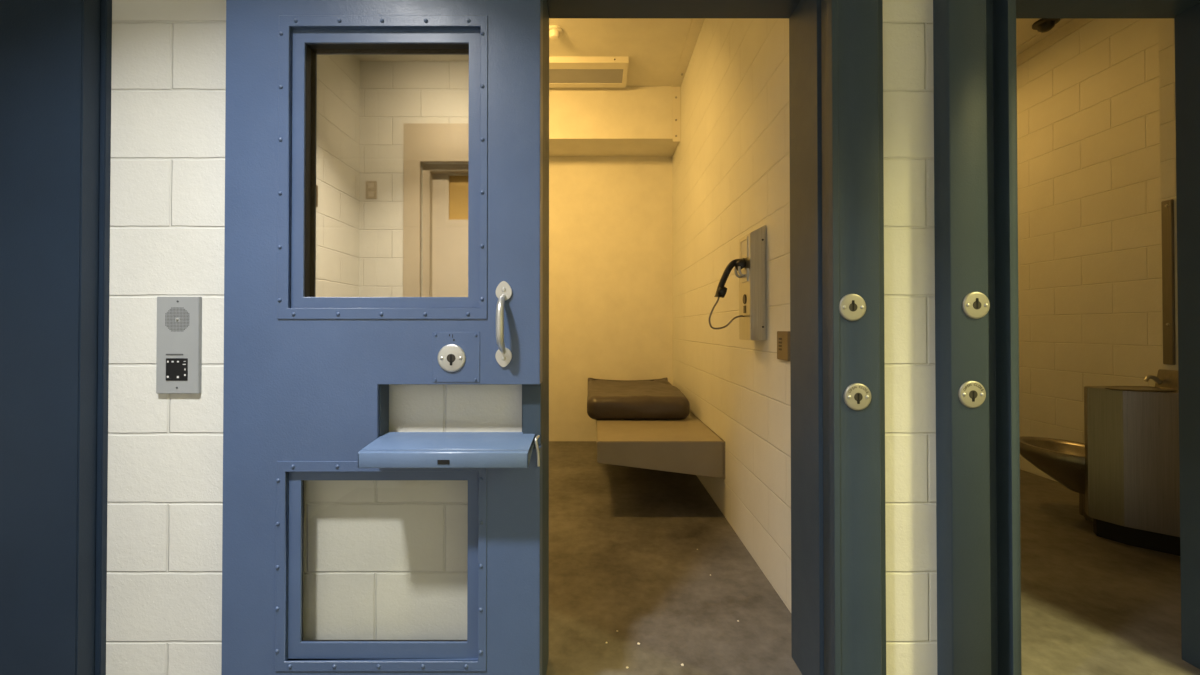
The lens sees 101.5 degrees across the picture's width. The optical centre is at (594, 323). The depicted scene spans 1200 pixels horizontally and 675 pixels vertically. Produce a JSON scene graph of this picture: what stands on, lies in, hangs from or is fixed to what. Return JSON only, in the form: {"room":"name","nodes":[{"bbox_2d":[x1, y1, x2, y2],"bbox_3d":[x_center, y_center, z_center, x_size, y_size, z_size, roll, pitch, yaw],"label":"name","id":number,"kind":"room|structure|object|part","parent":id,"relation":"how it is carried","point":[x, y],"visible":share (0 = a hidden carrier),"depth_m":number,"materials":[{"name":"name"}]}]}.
{"room":"prison interior","nodes":[
{"label":"prison interior","id":0,"kind":"room"},
{"bbox_2d":[106,0,936,674],"bbox_3d":[0.800,-0.580,1.560,7.600,3.450,0.220,0,-1,0],"label":"wall","id":1,"kind":"structure","parent":0,"point":[384,559],"depth_m":1.44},
{"bbox_2d":[0,0,100,674],"bbox_3d":[-1.898,-0.332,1.406,0.903,2.910,0.055,0,-1,0],"label":"door","id":2,"kind":"structure","parent":1,"relation":"in","point":[50,49],"depth_m":1.38,"materials":[{"name":"blue paint"}]},
{"bbox_2d":[94,0,111,674],"bbox_3d":[-1.617,-0.321,1.441,0.367,2.930,0.019,0,-1,0],"label":"door frame","id":3,"kind":"structure","parent":1,"relation":"attached to","point":[106,5],"depth_m":1.43,"materials":[{"name":"blue paint"}]},
{"bbox_2d":[156,297,201,393],"bbox_3d":[-1.221,0.064,1.439,0.124,0.283,0.020,0,-1,0],"label":"intercom","id":4,"kind":"object","parent":1,"relation":"attached to","point":[179,319],"visible":1,"depth_m":1.43,"materials":[{"name":"silver metal"}]},
{"bbox_2d":[165,309,188,330],"bbox_3d":[-1.222,-0.012,1.433,0.070,0.070,0.001,0,-1,0],"label":"speaker grille","id":5,"kind":"object","parent":4,"relation":"attached to","point":[175,319],"depth_m":1.43,"materials":[{"name":"silver metal"}]},
{"bbox_3d":[-1.222,0.134,1.431,0.063,0.065,0.003,0,-1,0],"label":"button panel","id":6,"kind":"part","parent":4,"relation":"part of","materials":[{"name":"black plastic"}]},
{"bbox_2d":[221,0,542,674],"bbox_3d":[-0.592,-0.012,1.338,0.880,2.250,0.185,0,-1,0],"label":"door","id":7,"kind":"structure","parent":1,"relation":"in","point":[384,158],"depth_m":1.36,"materials":[{"name":"blue paint"}]},
{"bbox_3d":[-0.587,-0.432,1.411,0.482,0.737,0.005,0,-1,0],"label":"glass pane","id":8,"kind":"part","parent":7,"relation":"part of","materials":[{"name":"clear glass"}]},
{"bbox_2d":[358,433,534,467],"bbox_3d":[-0.386,0.341,1.325,0.432,0.056,0.164,0,-1,0],"label":"shelf","id":9,"kind":"object","parent":7,"relation":"attached to","point":[386,450],"depth_m":1.25,"materials":[{"name":"blue metal"}]},
{"bbox_3d":[-0.397,0.096,1.356,0.078,0.078,0.007,0,-1,0],"label":"plate","id":10,"kind":"part","parent":7,"relation":"part of","materials":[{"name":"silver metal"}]},
{"bbox_3d":[-0.385,0.093,1.360,0.130,0.139,0.003,0,-1,0],"label":"plate","id":11,"kind":"part","parent":7,"relation":"part of","materials":[{"name":"blue paint"}]},
{"bbox_3d":[-0.253,0.001,1.329,0.045,0.238,0.065,0,-1,0],"label":"pull handle","id":12,"kind":"part","parent":7,"relation":"part of","materials":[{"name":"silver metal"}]},
{"bbox_3d":[-0.159,0.353,1.357,0.013,0.083,0.030,0,-1,10],"label":"stay arm","id":13,"kind":"part","parent":7,"relation":"part of","materials":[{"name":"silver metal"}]},
{"bbox_2d":[522,0,885,674],"bbox_3d":[0.318,-0.320,1.550,1.065,2.930,0.297,0,-1,0],"label":"door frame","id":14,"kind":"structure","parent":1,"relation":"attached to","point":[838,526],"depth_m":1.43,"materials":[{"name":"blue paint"}]},
{"bbox_2d":[839,294,865,320],"bbox_3d":[0.735,-0.046,1.397,0.078,0.078,0.010,0,-1,0],"label":"lock","id":15,"kind":"object","parent":14,"relation":"attached to","point":[852,307],"visible":1,"depth_m":1.40,"materials":[{"name":"silver metal"}]},
{"bbox_2d":[844,383,870,409],"bbox_3d":[0.749,0.209,1.394,0.078,0.078,0.010,0,-1,0],"label":"keyhole","id":16,"kind":"object","parent":14,"relation":"attached to","point":[857,396],"visible":1,"depth_m":1.39,"materials":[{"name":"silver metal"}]},
{"bbox_2d":[933,0,1199,674],"bbox_3d":[1.526,-0.321,1.542,1.047,2.930,0.312,0,-1,0],"label":"door frame","id":17,"kind":"structure","parent":1,"relation":"attached to","point":[975,58],"depth_m":1.44,"materials":[{"name":"blue paint"}]},
{"bbox_2d":[958,381,985,407],"bbox_3d":[1.062,0.200,1.377,0.076,0.076,0.010,0,-1,0],"label":"keyhole","id":18,"kind":"object","parent":17,"relation":"attached to","point":[971,394],"visible":1,"depth_m":1.38,"materials":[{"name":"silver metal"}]},
{"bbox_2d":[962,292,989,318],"bbox_3d":[1.075,-0.051,1.380,0.076,0.076,0.010,0,-1,0],"label":"lock","id":19,"kind":"object","parent":17,"relation":"attached to","point":[975,305],"visible":1,"depth_m":1.38,"materials":[{"name":"silver metal"}]},
{"bbox_2d":[549,157,672,440],"bbox_3d":[1.025,-0.548,5.005,5.250,3.450,0.200,0,-1,0],"label":"wall","id":20,"kind":"structure","parent":0,"point":[611,218],"depth_m":4.90,"materials":[{"name":"beige paint"}]},
{"bbox_2d":[672,18,790,611],"bbox_3d":[0.888,-0.564,3.288,0.223,3.450,3.235,0,-1,0],"label":"wall","id":21,"kind":"structure","parent":0,"point":[731,160],"depth_m":2.62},
{"bbox_2d":[596,411,724,478],"bbox_3d":[0.395,0.826,3.906,0.765,0.224,1.972,0,-1,0],"label":"bunk","id":22,"kind":"object","parent":21,"relation":"attached to","point":[687,445],"visible":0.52,"depth_m":2.92,"materials":[{"name":"beige paint"}]},
{"bbox_2d":[587,378,689,419],"bbox_3d":[0.314,0.620,4.188,0.798,0.194,1.275,0,-1,0],"label":"mattress","id":23,"kind":"object","parent":22,"relation":"on","point":[653,399],"visible":1,"depth_m":3.59,"materials":[{"name":"brown plastic"}]},
{"bbox_3d":[0.395,0.817,2.928,0.765,0.220,0.012,0,-1,0],"label":"plate","id":24,"kind":"part","parent":22,"relation":"part of","materials":[{"name":"beige paint"}]},
{"bbox_2d":[673,87,680,141],"bbox_3d":[0.741,-1.903,4.444,0.072,0.510,0.021,0,-1,0],"label":"trim","id":25,"kind":"structure","parent":21,"relation":"attached to","point":[676,90],"depth_m":4.44,"materials":[{"name":"beige paint"}]},
{"bbox_2d":[671,18,704,86],"bbox_3d":[0.735,-2.159,3.068,0.085,0.024,2.765,0,-1,0],"label":"trim","id":26,"kind":"structure","parent":21,"relation":"attached to","point":[696,24],"depth_m":3.86,"materials":[{"name":"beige metal"}]},
{"bbox_2d":[709,225,766,339],"bbox_3d":[0.655,-0.185,2.306,0.244,0.525,0.183,0,-1,0],"label":"wall phone","id":27,"kind":"object","parent":21,"relation":"attached to","point":[750,265],"visible":1,"depth_m":2.22,"materials":[{"name":"metal"}]},
{"bbox_3d":[0.625,-0.051,2.302,0.182,0.158,0.034,0,-1,-10],"label":"cord","id":28,"kind":"part","parent":27,"relation":"part of","materials":[{"name":"metal"}]},
{"bbox_2d":[777,331,789,360],"bbox_3d":[0.772,0.091,2.003,0.016,0.118,0.118,0,-1,0],"label":"wall plate","id":29,"kind":"object","parent":21,"relation":"attached to","point":[783,337],"visible":0.92,"depth_m":1.99,"materials":[{"name":"brown metal"}]},
{"bbox_2d":[549,18,1060,85],"bbox_3d":[1.025,-2.228,3.404,5.250,0.120,3.435,0,-1,0],"label":"ceiling","id":30,"kind":"structure","parent":0,"point":[653,47],"depth_m":3.75,"materials":[{"name":"beige paint"}]},
{"bbox_2d":[549,25,562,39],"bbox_3d":[-0.300,-2.135,3.620,0.120,0.062,0.120,0,-1,0],"label":"smoke detector","id":31,"kind":"object","parent":30,"relation":"attached to","point":[555,31],"visible":0.9,"depth_m":3.59,"materials":[{"name":"beige paint"}]},
{"bbox_2d":[549,57,628,86],"bbox_3d":[-0.339,-2.136,4.173,1.222,0.050,0.414,0,-1,0],"label":"ceiling light","id":32,"kind":"object","parent":30,"relation":"attached to","point":[563,71],"visible":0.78,"depth_m":4.11,"materials":[{"name":"beige paint"}]},
{"bbox_2d":[549,86,678,156],"bbox_3d":[-0.311,-1.916,4.686,2.177,0.480,0.465,0,-1,0],"label":"shelf","id":33,"kind":"structure","parent":30,"relation":"attached to","point":[628,121],"depth_m":4.45,"materials":[{"name":"beige paint"}]},
{"bbox_2d":[1032,18,1059,32],"bbox_3d":[3.240,-2.133,3.520,0.150,0.068,0.150,0,-1,0],"label":"sprinkler","id":34,"kind":"object","parent":30,"relation":"attached to","point":[1043,25],"visible":0.94,"depth_m":3.49,"materials":[{"name":"black metal"}]},
{"bbox_2d":[546,441,1199,674],"bbox_3d":[0.800,1.210,2.089,7.600,0.120,6.000,0,-1,0],"label":"floor","id":35,"kind":"structure","parent":0,"point":[624,541],"depth_m":2.14,"materials":[{"name":"concrete"}]},
{"bbox_2d":[1020,369,1179,555],"bbox_3d":[2.885,0.704,2.791,0.430,0.905,0.995,0,-1,0],"label":"sink","id":36,"kind":"object","parent":35,"relation":"on","point":[1125,474],"visible":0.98,"depth_m":2.56,"materials":[{"name":"metal"}]},
{"bbox_3d":[2.885,0.868,2.977,0.430,0.230,0.620,0,-1,0],"label":"toilet bowl","id":37,"kind":"part","parent":36,"relation":"part of","materials":[{"name":"metal"}]},
{"bbox_2d":[1105,386,1175,391],"bbox_3d":[2.870,0.345,2.582,0.302,0.009,0.208,0,-1,0],"label":"basin","id":38,"kind":"object","parent":36,"relation":"in","point":[1108,388],"depth_m":2.58,"materials":[{"name":"metal"}]},
{"bbox_3d":[3.018,0.305,2.655,0.099,0.048,0.025,0,-1,-4],"label":"spout","id":39,"kind":"part","parent":36,"relation":"part of","materials":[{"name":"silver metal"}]},
{"bbox_2d":[1017,18,1161,481],"bbox_3d":[3.500,-0.564,3.288,0.200,3.450,3.235,0,-1,0],"label":"wall","id":40,"kind":"structure","parent":0,"point":[1088,118],"depth_m":3.40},
{"bbox_2d":[1016,18,1095,66],"bbox_3d":[3.355,-2.114,3.810,0.090,0.100,2.220,0,-1,0],"label":"trim","id":41,"kind":"structure","parent":40,"relation":"attached to","point":[1040,42],"depth_m":3.65,"materials":[{"name":"beige paint"}]},
{"bbox_2d":[1158,18,1177,369],"bbox_3d":[3.250,-0.575,2.178,0.300,3.450,1.015,0,-1,0],"label":"wall","id":42,"kind":"structure","parent":0,"point":[1167,114],"depth_m":2.65,"materials":[{"name":"beige paint"}]},
{"bbox_2d":[1155,369,1178,389],"bbox_3d":[3.075,0.303,2.487,0.049,0.110,0.380,0,-1,0],"label":"backsplash","id":43,"kind":"structure","parent":42,"relation":"attached to","point":[1169,378],"depth_m":2.62,"materials":[{"name":"metal"}]},
{"bbox_2d":[1161,199,1175,364],"bbox_3d":[3.092,-0.222,2.645,0.020,0.887,0.051,0,-1,0],"label":"strip","id":44,"kind":"object","parent":42,"relation":"attached to","point":[1167,207],"visible":1,"depth_m":2.64,"materials":[{"name":"silver metal"}]}
]}

